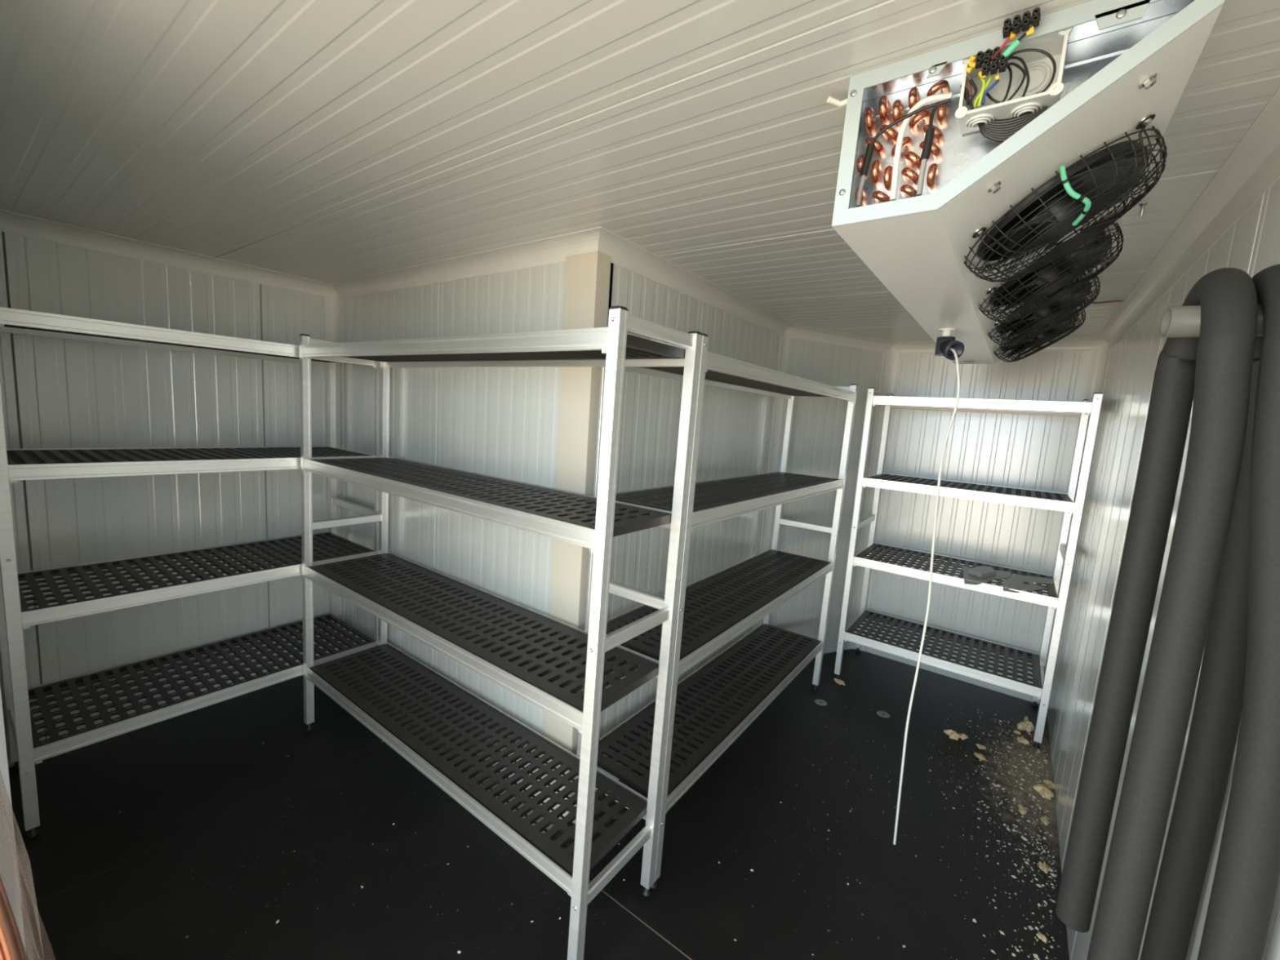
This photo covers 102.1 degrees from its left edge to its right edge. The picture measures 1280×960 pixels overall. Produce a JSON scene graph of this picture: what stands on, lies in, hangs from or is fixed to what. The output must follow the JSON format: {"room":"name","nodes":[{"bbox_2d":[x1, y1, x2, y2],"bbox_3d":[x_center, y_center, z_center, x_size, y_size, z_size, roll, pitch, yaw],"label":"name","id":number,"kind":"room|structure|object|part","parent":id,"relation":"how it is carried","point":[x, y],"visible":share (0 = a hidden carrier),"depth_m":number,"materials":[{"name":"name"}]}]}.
{"room":"walk-in cold room","nodes":[
{"label":"walk-in cold room","id":0,"kind":"room"},
{"bbox_2d":[0,231,328,768],"bbox_3d":[-2.010,0.048,2.295,0.080,2.012,1.232,9,9,36],"label":"wall","id":1,"kind":"structure","parent":0,"point":[57,393],"depth_m":2.15,"materials":[{"name":"grey metal"}]},
{"bbox_3d":[-2.302,0.086,1.840,0.009,2.012,0.147,9,9,36],"label":"wall panel","id":2,"kind":"part","parent":1,"relation":"part of","materials":[{"name":"white metal"}]},
{"bbox_3d":[-1.714,0.024,2.636,0.009,2.012,0.327,9,9,36],"label":"wall panel","id":3,"kind":"part","parent":1,"relation":"part of","materials":[{"name":"white metal"}]},
{"bbox_2d":[342,262,613,797],"bbox_3d":[-0.880,0.124,2.283,1.767,2.012,0.080,9,9,36],"label":"wall","id":4,"kind":"structure","parent":0,"point":[496,422],"depth_m":2.08,"materials":[{"name":"grey metal"}]},
{"bbox_2d":[324,291,345,653],"bbox_3d":[-1.606,0.022,2.724,0.061,2.008,0.061,9,9,36],"label":"trim","id":5,"kind":"structure","parent":4,"relation":"attached to","point":[333,302],"depth_m":2.67,"materials":[{"name":"white plastic"}]},
{"bbox_3d":[-1.548,0.023,2.724,0.151,2.012,0.009,9,9,36],"label":"wall panel","id":6,"kind":"part","parent":4,"relation":"part of","materials":[{"name":"white metal"}]},
{"bbox_3d":[-1.185,0.081,2.460,0.746,2.012,0.009,9,9,36],"label":"wall panel","id":7,"kind":"part","parent":4,"relation":"part of","materials":[{"name":"white metal"}]},
{"bbox_3d":[-0.583,0.176,2.023,0.746,2.012,0.009,9,9,36],"label":"wall panel","id":8,"kind":"part","parent":4,"relation":"part of","materials":[{"name":"white metal"}]},
{"bbox_2d":[541,250,611,818],"bbox_3d":[-0.231,0.238,1.799,0.138,1.992,0.065,9,9,36],"label":"trim","id":9,"kind":"structure","parent":4,"relation":"attached to","point":[587,275],"depth_m":1.72,"materials":[{"name":"beige metal"}]},
{"bbox_2d":[0,87,1279,353],"bbox_3d":[0.065,-0.784,2.152,3.207,0.061,3.571,9,9,36],"label":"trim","id":10,"kind":"structure","parent":4,"relation":"attached to","point":[1252,167],"depth_m":1.87,"materials":[{"name":"white plastic"}]},
{"bbox_2d":[8,648,1069,959],"bbox_3d":[-0.133,1.216,2.312,3.400,0.060,4.000,9,9,36],"label":"floor","id":11,"kind":"structure","parent":0,"point":[198,794],"depth_m":1.73,"materials":[{"name":"black"}]},
{"bbox_2d":[0,875,26,959],"bbox_3d":[-0.523,0.789,0.456,0.084,1.199,0.096,0,8,-25],"label":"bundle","id":12,"kind":"object","parent":11,"relation":"on","point":[11,947],"visible":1,"depth_m":0.40,"materials":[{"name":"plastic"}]},
{"bbox_2d":[0,306,380,839],"bbox_3d":[-1.763,0.240,2.148,0.516,1.700,1.148,9,9,36],"label":"shelving rack","id":13,"kind":"object","parent":11,"relation":"on","point":[26,748],"visible":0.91,"depth_m":1.94,"materials":[{"name":"metal"}]},
{"bbox_3d":[-2.287,0.230,1.840,0.031,1.659,0.031,9,9,36],"label":"post","id":14,"kind":"part","parent":13,"relation":"part of","materials":[{"name":"metal"}]},
{"bbox_3d":[-1.901,0.291,1.559,0.031,1.659,0.031,9,9,36],"label":"post","id":15,"kind":"part","parent":13,"relation":"part of","materials":[{"name":"metal"}]},
{"bbox_3d":[-1.909,-0.567,2.193,0.024,0.046,1.085,9,9,36],"label":"shelf rail","id":16,"kind":"part","parent":13,"relation":"part of","materials":[{"name":"metal"}]},
{"bbox_3d":[-1.938,-0.119,2.250,0.024,0.046,1.085,9,9,36],"label":"shelf rail","id":17,"kind":"part","parent":13,"relation":"part of","materials":[{"name":"metal"}]},
{"bbox_3d":[-1.968,0.330,2.307,0.024,0.046,1.085,9,9,36],"label":"shelf rail","id":18,"kind":"part","parent":13,"relation":"part of","materials":[{"name":"metal"}]},
{"bbox_3d":[-1.997,0.776,2.364,0.024,0.046,1.085,9,9,36],"label":"shelf rail","id":19,"kind":"part","parent":13,"relation":"part of","materials":[{"name":"metal"}]},
{"bbox_3d":[-1.517,-0.505,1.908,0.024,0.046,1.085,9,9,36],"label":"shelf rail","id":20,"kind":"part","parent":13,"relation":"part of","materials":[{"name":"metal"}]},
{"bbox_3d":[-1.546,-0.057,1.965,0.024,0.046,1.085,9,9,36],"label":"shelf rail","id":21,"kind":"part","parent":13,"relation":"part of","materials":[{"name":"metal"}]},
{"bbox_3d":[-1.576,0.392,2.022,0.024,0.046,1.085,9,9,36],"label":"shelf rail","id":22,"kind":"part","parent":13,"relation":"part of","materials":[{"name":"metal"}]},
{"bbox_3d":[-1.606,0.838,2.079,0.024,0.046,1.085,9,9,36],"label":"shelf rail","id":23,"kind":"part","parent":13,"relation":"part of","materials":[{"name":"metal"}]},
{"bbox_3d":[-1.625,0.160,2.735,0.031,1.659,0.031,9,9,36],"label":"post","id":24,"kind":"part","parent":13,"relation":"part of","materials":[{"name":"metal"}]},
{"bbox_3d":[-1.239,0.221,2.454,0.031,1.659,0.031,9,9,36],"label":"post","id":25,"kind":"part","parent":13,"relation":"part of","materials":[{"name":"metal"}]},
{"bbox_2d":[298,305,702,959],"bbox_3d":[-0.657,0.353,1.832,1.657,1.700,0.358,9,9,36],"label":"shelving rack","id":26,"kind":"object","parent":11,"relation":"on","point":[428,719],"visible":1,"depth_m":1.59,"materials":[{"name":"metal"}]},
{"bbox_3d":[-1.396,0.247,2.170,0.050,1.659,0.031,9,9,36],"label":"post","id":27,"kind":"part","parent":26,"relation":"part of","materials":[{"name":"metal"}]},
{"bbox_3d":[-1.204,0.227,2.429,0.050,1.659,0.031,9,9,36],"label":"post","id":28,"kind":"part","parent":26,"relation":"part of","materials":[{"name":"metal"}]},
{"bbox_3d":[-0.798,0.930,1.777,1.575,0.046,0.024,9,9,36],"label":"shelf rail","id":29,"kind":"part","parent":26,"relation":"part of","materials":[{"name":"metal"}]},
{"bbox_3d":[-0.764,0.485,1.717,1.575,0.046,0.024,9,9,36],"label":"shelf rail","id":30,"kind":"part","parent":26,"relation":"part of","materials":[{"name":"metal"}]},
{"bbox_3d":[-0.730,0.036,1.657,1.575,0.046,0.024,9,9,36],"label":"shelf rail","id":31,"kind":"part","parent":26,"relation":"part of","materials":[{"name":"metal"}]},
{"bbox_3d":[-0.696,-0.411,1.596,1.575,0.046,0.024,9,9,36],"label":"shelf rail","id":32,"kind":"part","parent":26,"relation":"part of","materials":[{"name":"metal"}]},
{"bbox_3d":[-0.602,0.909,2.042,1.575,0.046,0.024,9,9,36],"label":"shelf rail","id":33,"kind":"part","parent":26,"relation":"part of","materials":[{"name":"metal"}]},
{"bbox_3d":[-0.568,0.464,1.982,1.575,0.046,0.024,9,9,36],"label":"shelf rail","id":34,"kind":"part","parent":26,"relation":"part of","materials":[{"name":"metal"}]},
{"bbox_3d":[-0.534,0.016,1.921,1.575,0.046,0.024,9,9,36],"label":"shelf rail","id":35,"kind":"part","parent":26,"relation":"part of","materials":[{"name":"metal"}]},
{"bbox_3d":[-0.501,-0.432,1.861,1.575,0.046,0.024,9,9,36],"label":"shelf rail","id":36,"kind":"part","parent":26,"relation":"part of","materials":[{"name":"metal"}]},
{"bbox_3d":[-0.108,0.451,1.233,0.050,1.659,0.031,9,9,36],"label":"post","id":37,"kind":"part","parent":26,"relation":"part of","materials":[{"name":"metal"}]},
{"bbox_3d":[0.084,0.431,1.493,0.050,1.659,0.031,9,9,36],"label":"post","id":38,"kind":"part","parent":26,"relation":"part of","materials":[{"name":"metal"}]},
{"bbox_2d":[119,673,1060,959],"bbox_3d":[0.258,1.263,1.877,3.959,0.007,1.759,1,8,-18],"label":"crumbs","id":39,"kind":"object","parent":11,"relation":"on","point":[1030,927],"visible":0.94,"depth_m":1.93,"materials":[{"name":"beige food"}]},
{"bbox_2d":[573,333,857,889],"bbox_3d":[0.449,0.372,2.256,0.375,1.700,1.629,9,9,36],"label":"shelving rack","id":40,"kind":"object","parent":11,"relation":"on","point":[709,708],"visible":0.86,"depth_m":2.04,"materials":[{"name":"metal"}]},
{"bbox_3d":[-0.154,0.388,1.708,0.050,1.659,0.031,9,9,36],"label":"post","id":41,"kind":"part","parent":40,"relation":"part of","materials":[{"name":"metal"}]},
{"bbox_3d":[0.273,0.917,2.429,0.024,0.046,1.566,9,9,36],"label":"shelf rail","id":42,"kind":"part","parent":40,"relation":"part of","materials":[{"name":"metal"}]},
{"bbox_3d":[0.104,0.429,1.520,0.050,1.659,0.031,9,9,36],"label":"post","id":43,"kind":"part","parent":40,"relation":"part of","materials":[{"name":"metal"}]},
{"bbox_3d":[0.307,0.472,2.369,0.024,0.046,1.566,9,9,36],"label":"shelf rail","id":44,"kind":"part","parent":40,"relation":"part of","materials":[{"name":"metal"}]},
{"bbox_3d":[0.340,0.024,2.309,0.024,0.046,1.566,9,9,36],"label":"shelf rail","id":45,"kind":"part","parent":40,"relation":"part of","materials":[{"name":"metal"}]},
{"bbox_3d":[0.374,-0.423,2.248,0.024,0.046,1.566,9,9,36],"label":"shelf rail","id":46,"kind":"part","parent":40,"relation":"part of","materials":[{"name":"metal"}]},
{"bbox_3d":[0.537,0.959,2.237,0.024,0.046,1.566,9,9,36],"label":"shelf rail","id":47,"kind":"part","parent":40,"relation":"part of","materials":[{"name":"metal"}]},
{"bbox_3d":[0.571,0.514,2.177,0.024,0.046,1.566,9,9,36],"label":"shelf rail","id":48,"kind":"part","parent":40,"relation":"part of","materials":[{"name":"metal"}]},
{"bbox_3d":[0.605,0.066,2.117,0.024,0.046,1.566,9,9,36],"label":"shelf rail","id":49,"kind":"part","parent":40,"relation":"part of","materials":[{"name":"metal"}]},
{"bbox_3d":[0.793,0.287,2.990,0.050,1.659,0.031,9,9,36],"label":"post","id":50,"kind":"part","parent":40,"relation":"part of","materials":[{"name":"metal"}]},
{"bbox_3d":[0.638,-0.381,2.057,0.024,0.046,1.566,9,9,36],"label":"shelf rail","id":51,"kind":"part","parent":40,"relation":"part of","materials":[{"name":"metal"}]},
{"bbox_3d":[1.052,0.328,2.802,0.050,1.659,0.031,9,9,36],"label":"post","id":52,"kind":"part","parent":40,"relation":"part of","materials":[{"name":"metal"}]},
{"bbox_2d":[814,698,826,706],"bbox_3d":[0.974,1.197,2.786,0.064,0.003,0.064,9,9,36],"label":"disc","id":53,"kind":"object","parent":11,"relation":"on","point":[820,702],"visible":1,"depth_m":2.78,"materials":[{"name":"silver metal"}]},
{"bbox_2d":[834,678,845,685],"bbox_3d":[1.158,1.172,3.009,0.043,0.020,0.077,-1,9,-34],"label":"chunk","id":54,"kind":"object","parent":11,"relation":"on","point":[839,682],"visible":1,"depth_m":3.00,"materials":[{"name":"beige stone"}]},
{"bbox_2d":[876,711,889,717],"bbox_3d":[1.274,1.226,2.709,0.064,0.003,0.064,9,9,36],"label":"disc","id":55,"kind":"object","parent":11,"relation":"on","point":[882,713],"visible":1,"depth_m":2.71,"materials":[{"name":"silver metal"}]},
{"bbox_2d":[943,729,959,740],"bbox_3d":[1.537,1.248,2.550,0.072,0.034,0.064,9,9,36],"label":"chunk","id":56,"kind":"object","parent":11,"relation":"on","point":[953,735],"visible":1,"depth_m":2.53,"materials":[{"name":"beige stone"}]},
{"bbox_2d":[958,733,968,739],"bbox_3d":[1.590,1.259,2.547,0.047,0.020,0.049,9,9,36],"label":"chunk","id":57,"kind":"object","parent":11,"relation":"on","point":[962,736],"visible":0.95,"depth_m":2.54,"materials":[{"name":"beige stone"}]},
{"bbox_2d":[834,387,1103,749],"bbox_3d":[1.716,0.368,2.831,0.975,1.659,0.599,9,9,36],"label":"shelving rack","id":58,"kind":"object","parent":11,"relation":"on","point":[1040,689],"depth_m":2.76,"materials":[{"name":"metal"}]},
{"bbox_3d":[1.220,0.320,2.949,0.031,1.659,0.031,9,9,36],"label":"post","id":59,"kind":"part","parent":58,"relation":"part of","materials":[{"name":"metal"}]},
{"bbox_3d":[1.506,0.290,3.334,0.031,1.659,0.031,9,9,36],"label":"post","id":60,"kind":"part","parent":58,"relation":"part of","materials":[{"name":"metal"}]},
{"bbox_3d":[1.559,0.962,2.745,0.913,0.046,0.024,9,9,36],"label":"shelf rail","id":61,"kind":"part","parent":58,"relation":"part of","materials":[{"name":"metal"}]},
{"bbox_3d":[1.848,0.931,3.136,0.913,0.046,0.024,9,9,36],"label":"shelf rail","id":62,"kind":"part","parent":58,"relation":"part of","materials":[{"name":"metal"}]},
{"bbox_3d":[1.588,0.516,2.688,0.913,0.046,0.024,9,9,36],"label":"shelf rail","id":63,"kind":"part","parent":58,"relation":"part of","materials":[{"name":"metal"}]},
{"bbox_3d":[1.877,0.485,3.079,0.913,0.046,0.024,9,9,36],"label":"shelf rail","id":64,"kind":"part","parent":58,"relation":"part of","materials":[{"name":"metal"}]},
{"bbox_3d":[1.618,0.067,2.631,0.913,0.046,0.024,9,9,36],"label":"shelf rail","id":65,"kind":"part","parent":58,"relation":"part of","materials":[{"name":"metal"}]},
{"bbox_3d":[1.907,0.037,3.022,0.913,0.046,0.024,9,9,36],"label":"shelf rail","id":66,"kind":"part","parent":58,"relation":"part of","materials":[{"name":"metal"}]},
{"bbox_3d":[1.647,-0.381,2.574,0.913,0.046,0.024,9,9,36],"label":"shelf rail","id":67,"kind":"part","parent":58,"relation":"part of","materials":[{"name":"metal"}]},
{"bbox_3d":[1.936,-0.411,2.965,0.913,0.046,0.024,9,9,36],"label":"shelf rail","id":68,"kind":"part","parent":58,"relation":"part of","materials":[{"name":"metal"}]},
{"bbox_3d":[1.802,0.497,2.705,0.222,0.022,0.477,9,9,36],"label":"metal bracket","id":69,"kind":"part","parent":58,"relation":"part of","materials":[{"name":"grey metal"}]},
{"bbox_3d":[1.960,0.527,2.622,0.511,0.003,0.174,-3,10,-44],"label":"metal bracket","id":70,"kind":"part","parent":58,"relation":"part of","materials":[{"name":"grey metal"}]},
{"bbox_3d":[2.263,0.410,2.784,0.031,1.659,0.031,9,9,36],"label":"post","id":71,"kind":"part","parent":58,"relation":"part of","materials":[{"name":"metal"}]},
{"bbox_3d":[1.978,0.441,2.398,0.031,1.659,0.031,9,9,36],"label":"post","id":72,"kind":"part","parent":58,"relation":"part of","materials":[{"name":"metal"}]},
{"bbox_2d":[973,751,986,759],"bbox_3d":[1.579,1.280,2.403,0.040,0.013,0.057,2,8,-16],"label":"chunk","id":73,"kind":"object","parent":11,"relation":"on","point":[980,755],"visible":1,"depth_m":2.40,"materials":[{"name":"beige stone"}]},
{"bbox_2d":[975,743,986,749],"bbox_3d":[1.634,1.275,2.475,0.037,0.013,0.038,4,7,2],"label":"chunk","id":74,"kind":"object","parent":11,"relation":"on","point":[979,745],"visible":1,"depth_m":2.47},
{"bbox_2d":[1017,803,1026,813],"bbox_3d":[1.536,1.319,2.077,0.030,0.012,0.068,9,9,36],"label":"chunk","id":75,"kind":"object","parent":11,"relation":"on","point":[1022,810],"visible":1,"depth_m":2.07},
{"bbox_2d":[1017,736,1029,744],"bbox_3d":[1.882,1.277,2.538,0.051,0.025,0.048,9,9,36],"label":"chunk","id":76,"kind":"object","parent":11,"relation":"on","point":[1022,740],"visible":1,"depth_m":2.53,"materials":[{"name":"beige stone"}]},
{"bbox_2d":[1017,715,1034,732],"bbox_3d":[1.976,1.247,2.647,0.071,0.070,0.089,9,9,36],"label":"chunk","id":77,"kind":"object","parent":11,"relation":"on","point":[1027,726],"visible":1,"depth_m":2.63,"materials":[{"name":"beige stone"}]},
{"bbox_2d":[1035,932,1047,942],"bbox_3d":[1.202,1.365,1.547,0.026,0.013,0.024,9,9,36],"label":"chunk","id":78,"kind":"object","parent":11,"relation":"on","point":[1040,935],"visible":1,"depth_m":1.54,"materials":[{"name":"beige stone"}]},
{"bbox_2d":[1032,783,1053,799],"bbox_3d":[1.699,1.309,2.176,0.073,0.030,0.088,9,9,36],"label":"chunk","id":79,"kind":"object","parent":11,"relation":"on","point":[1045,791],"visible":1,"depth_m":2.17,"materials":[{"name":"beige stone"}]},
{"bbox_2d":[1038,861,1049,873],"bbox_3d":[1.407,1.347,1.801,0.026,0.011,0.057,7,8,21],"label":"chunk","id":80,"kind":"object","parent":11,"relation":"on","point":[1043,866],"visible":1,"depth_m":1.80,"materials":[{"name":"beige stone"}]},
{"bbox_2d":[1040,815,1048,825],"bbox_3d":[1.582,1.330,2.022,0.026,0.011,0.057,9,9,36],"label":"chunk","id":81,"kind":"object","parent":11,"relation":"on","point":[1045,820],"visible":1,"depth_m":2.02,"materials":[{"name":"beige stone"}]},
{"bbox_2d":[1042,779,1054,789],"bbox_3d":[1.770,1.310,2.230,0.040,0.022,0.056,3,7,-4],"label":"chunk","id":82,"kind":"object","parent":11,"relation":"on","point":[1048,783],"visible":0.96,"depth_m":2.23,"materials":[{"name":"beige stone"}]},
{"bbox_2d":[0,0,1279,342],"bbox_3d":[0.068,-0.858,2.144,3.390,0.090,3.770,9,9,36],"label":"ceiling","id":83,"kind":"structure","parent":0,"point":[328,141],"depth_m":1.01,"materials":[{"name":"grey metal"}]},
{"bbox_3d":[-0.793,-0.728,0.997,3.380,0.009,0.746,9,9,36],"label":"panel","id":84,"kind":"part","parent":83,"relation":"part of","materials":[{"name":"white metal"}]},
{"bbox_3d":[-0.348,-0.775,1.598,3.380,0.009,0.746,9,9,36],"label":"panel","id":85,"kind":"part","parent":83,"relation":"part of","materials":[{"name":"white metal"}]},
{"bbox_3d":[0.097,-0.822,2.200,3.380,0.009,0.746,9,9,36],"label":"panel","id":86,"kind":"part","parent":83,"relation":"part of","materials":[{"name":"white metal"}]},
{"bbox_3d":[0.542,-0.870,2.802,3.380,0.009,0.746,9,9,36],"label":"panel","id":87,"kind":"part","parent":83,"relation":"part of","materials":[{"name":"white metal"}]},
{"bbox_3d":[0.969,-0.915,3.380,3.380,0.009,0.686,9,9,36],"label":"panel","id":88,"kind":"part","parent":83,"relation":"part of","materials":[{"name":"white metal"}]},
{"bbox_2d":[826,0,1225,364],"bbox_3d":[1.025,-0.498,1.445,0.441,0.313,1.904,9,9,37],"label":"evaporator","id":89,"kind":"object","parent":83,"relation":"attached to","point":[988,182],"visible":1,"depth_m":0.78,"materials":[{"name":"white metal"}]},
{"bbox_2d":[893,347,959,844],"bbox_3d":[0.896,0.415,1.633,0.036,1.640,0.075,4,7,0],"label":"cable","id":90,"kind":"object","parent":89,"relation":"hanging from","point":[950,348],"visible":0.97,"depth_m":1.62,"materials":[{"name":"white plastic"}]},
{"bbox_2d":[937,328,957,336],"bbox_3d":[0.936,-0.444,1.579,0.052,0.030,0.052,9,9,36],"label":"socket","id":91,"kind":"object","parent":89,"relation":"attached to","point":[945,331],"depth_m":1.57,"materials":[{"name":"white plastic"}]},
{"bbox_3d":[0.694,-0.419,0.967,0.095,0.041,0.106,-32,-15,34],"label":"blade","id":92,"kind":"part","parent":89,"relation":"part of","materials":[{"name":"grey plastic"}]},
{"bbox_3d":[0.522,-0.465,0.742,0.125,0.155,0.004,9,9,36],"label":"plate","id":93,"kind":"part","parent":89,"relation":"part of","materials":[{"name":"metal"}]},
{"bbox_3d":[0.945,-0.445,1.306,0.095,0.041,0.106,-32,-15,34],"label":"blade","id":94,"kind":"part","parent":89,"relation":"part of","materials":[{"name":"grey plastic"}]},
{"bbox_3d":[1.195,-0.472,1.645,0.095,0.041,0.106,-32,-15,34],"label":"blade","id":95,"kind":"part","parent":89,"relation":"part of","materials":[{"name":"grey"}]},
{"bbox_3d":[1.445,-0.498,1.983,0.095,0.041,0.106,-32,-15,34],"label":"blade","id":96,"kind":"part","parent":89,"relation":"part of","materials":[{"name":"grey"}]},
{"bbox_3d":[0.635,-0.417,0.867,0.106,0.041,0.100,-32,-15,34],"label":"blade","id":97,"kind":"part","parent":89,"relation":"part of","materials":[{"name":"grey plastic"}]},
{"bbox_3d":[1.136,-0.471,1.544,0.106,0.041,0.100,-32,-15,34],"label":"blade","id":98,"kind":"part","parent":89,"relation":"part of","materials":[{"name":"grey plastic"}]},
{"bbox_3d":[0.885,-0.444,1.205,0.106,0.041,0.100,-32,-15,34],"label":"blade","id":99,"kind":"part","parent":89,"relation":"part of","materials":[{"name":"grey plastic"}]},
{"bbox_3d":[1.386,-0.497,1.883,0.106,0.041,0.100,-32,-15,34],"label":"blade","id":100,"kind":"part","parent":89,"relation":"part of","materials":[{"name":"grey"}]},
{"bbox_3d":[0.778,-0.460,0.947,0.115,0.041,0.089,-32,-15,34],"label":"blade","id":101,"kind":"part","parent":89,"relation":"part of","materials":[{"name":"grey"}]},
{"bbox_3d":[1.469,-0.550,1.815,0.100,0.041,0.103,-32,-15,34],"label":"blade","id":102,"kind":"part","parent":89,"relation":"part of","materials":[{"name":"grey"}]},
{"bbox_3d":[1.542,-0.566,1.881,0.095,0.041,0.113,-32,-15,34],"label":"blade","id":103,"kind":"part","parent":89,"relation":"part of","materials":[{"name":"grey"}]},
{"bbox_3d":[1.219,-0.524,1.476,0.100,0.041,0.103,-32,-15,34],"label":"blade","id":104,"kind":"part","parent":89,"relation":"part of","materials":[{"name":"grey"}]},
{"bbox_3d":[1.291,-0.540,1.542,0.095,0.041,0.113,-32,-15,34],"label":"blade","id":105,"kind":"part","parent":89,"relation":"part of","materials":[{"name":"grey"}]},
{"bbox_3d":[0.969,-0.497,1.138,0.100,0.041,0.103,-32,-15,34],"label":"blade","id":106,"kind":"part","parent":89,"relation":"part of","materials":[{"name":"grey"}]},
{"bbox_3d":[1.041,-0.513,1.203,0.095,0.041,0.113,-32,-15,34],"label":"blade","id":107,"kind":"part","parent":89,"relation":"part of","materials":[{"name":"grey"}]},
{"bbox_3d":[0.718,-0.471,0.799,0.100,0.041,0.103,-32,-15,34],"label":"blade","id":108,"kind":"part","parent":89,"relation":"part of","materials":[{"name":"grey plastic"}]},
{"bbox_3d":[0.791,-0.486,0.865,0.095,0.041,0.113,-32,-15,34],"label":"blade","id":109,"kind":"part","parent":89,"relation":"part of","materials":[{"name":"grey plastic"}]},
{"bbox_2d":[1088,299,1123,303],"bbox_3d":[1.750,-0.670,1.944,0.101,0.010,0.014,9,9,36],"label":"strip","id":110,"kind":"object","parent":83,"relation":"attached to","point":[1120,300],"visible":0.91,"depth_m":1.94,"materials":[{"name":"brown"}]},
{"bbox_2d":[1138,202,1147,217],"bbox_3d":[1.123,-0.603,1.157,0.015,0.028,0.016,9,9,36],"label":"screw","id":111,"kind":"object","parent":83,"relation":"attached to","point":[1143,205],"visible":1,"depth_m":1.16,"materials":[{"name":"silver metal"}]},
{"bbox_2d":[595,262,781,791],"bbox_3d":[0.240,0.184,2.390,0.080,2.012,1.574,9,9,36],"label":"wall","id":112,"kind":"structure","parent":0,"point":[736,425],"depth_m":2.14,"materials":[{"name":"grey metal"}]},
{"bbox_3d":[-0.002,0.217,2.004,0.009,2.012,0.658,9,9,36],"label":"wall panel","id":113,"kind":"part","parent":112,"relation":"part of","materials":[{"name":"white metal"}]},
{"bbox_3d":[0.417,0.173,2.570,0.009,2.012,0.746,9,9,36],"label":"wall panel","id":114,"kind":"part","parent":112,"relation":"part of","materials":[{"name":"white metal"}]},
{"bbox_3d":[0.687,0.144,2.936,0.009,2.012,0.158,9,9,36],"label":"wall panel","id":115,"kind":"part","parent":112,"relation":"part of","materials":[{"name":"white metal"}]},
{"bbox_2d":[761,337,884,653],"bbox_3d":[1.110,0.135,3.223,0.864,2.012,0.080,0,8,-26],"label":"wall","id":116,"kind":"structure","parent":0,"point":[819,423],"depth_m":3.17,"materials":[{"name":"grey metal"}]},
{"bbox_2d":[752,331,790,630],"bbox_3d":[0.743,0.142,2.994,0.080,2.008,0.012,-2,9,-40],"label":"trim","id":117,"kind":"structure","parent":116,"relation":"attached to","point":[784,340],"depth_m":2.95,"materials":[{"name":"white plastic"}]},
{"bbox_2d":[847,347,901,650],"bbox_3d":[1.514,0.146,3.360,0.104,2.008,0.034,4,7,5],"label":"trim","id":118,"kind":"structure","parent":116,"relation":"attached to","point":[891,357],"depth_m":3.32,"materials":[{"name":"white plastic"}]},
{"bbox_2d":[863,351,1093,702],"bbox_3d":[1.954,0.206,3.107,1.035,2.012,0.080,9,9,36],"label":"wall","id":119,"kind":"structure","parent":0,"point":[1019,451],"depth_m":3.03,"materials":[{"name":"grey metal"}]},
{"bbox_2d":[1036,342,1111,704],"bbox_3d":[2.303,0.274,2.767,0.061,2.008,0.061,9,9,36],"label":"trim","id":120,"kind":"structure","parent":119,"relation":"attached to","point":[1100,357],"depth_m":2.68,"materials":[{"name":"white plastic"}]},
{"bbox_2d":[1047,177,1279,959],"bbox_3d":[1.319,0.392,1.317,0.080,2.012,3.570,9,9,36],"label":"wall","id":121,"kind":"structure","parent":0,"point":[1251,245],"depth_m":1.81,"materials":[{"name":"grey metal"}]},
{"bbox_3d":[2.166,0.294,2.522,0.009,2.012,0.616,9,9,36],"label":"wall panel","id":122,"kind":"part","parent":121,"relation":"part of","materials":[{"name":"white metal"}]},
{"bbox_3d":[1.759,0.338,1.972,0.009,2.012,0.746,9,9,36],"label":"wall panel","id":123,"kind":"part","parent":121,"relation":"part of","materials":[{"name":"white metal"}]},
{"bbox_3d":[0.869,0.432,0.768,0.009,2.012,0.746,9,9,36],"label":"wall panel","id":124,"kind":"part","parent":121,"relation":"part of","materials":[{"name":"white metal"}]},
{"bbox_2d":[1139,263,1279,959],"bbox_3d":[0.740,0.366,0.669,0.097,1.256,0.280,9,9,36],"label":"insulated pipe","id":125,"kind":"object","parent":121,"relation":"attached to","point":[1240,668],"visible":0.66,"depth_m":0.59,"materials":[{"name":"black plastic"}]},
{"bbox_2d":[1160,303,1262,337],"bbox_3d":[0.763,-0.197,0.637,0.169,0.068,0.068,8,8,30],"label":"pipe","id":126,"kind":"object","parent":121,"relation":"attached to","point":[1176,321],"visible":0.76,"depth_m":0.66,"materials":[{"name":"grey plastic"}]},
{"bbox_2d":[1055,267,1257,959],"bbox_3d":[0.689,0.355,0.722,0.055,1.256,0.255,8,9,32],"label":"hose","id":127,"kind":"object","parent":126,"relation":"hanging from","point":[1213,370],"visible":0.95,"depth_m":0.65,"materials":[{"name":"black plastic"}]},
{"bbox_3d":[-1.093,0.298,0.807,3.380,2.012,0.100,9,9,36],"label":"wall","id":128,"kind":"structure","parent":0,"visible":0},
{"bbox_2d":[0,687,26,954],"bbox_3d":[-0.399,0.449,0.303,1.320,1.930,0.105,9,9,36],"label":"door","id":129,"kind":"structure","parent":128,"relation":"in","point":[9,874],"depth_m":0.74,"materials":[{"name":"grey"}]}
]}

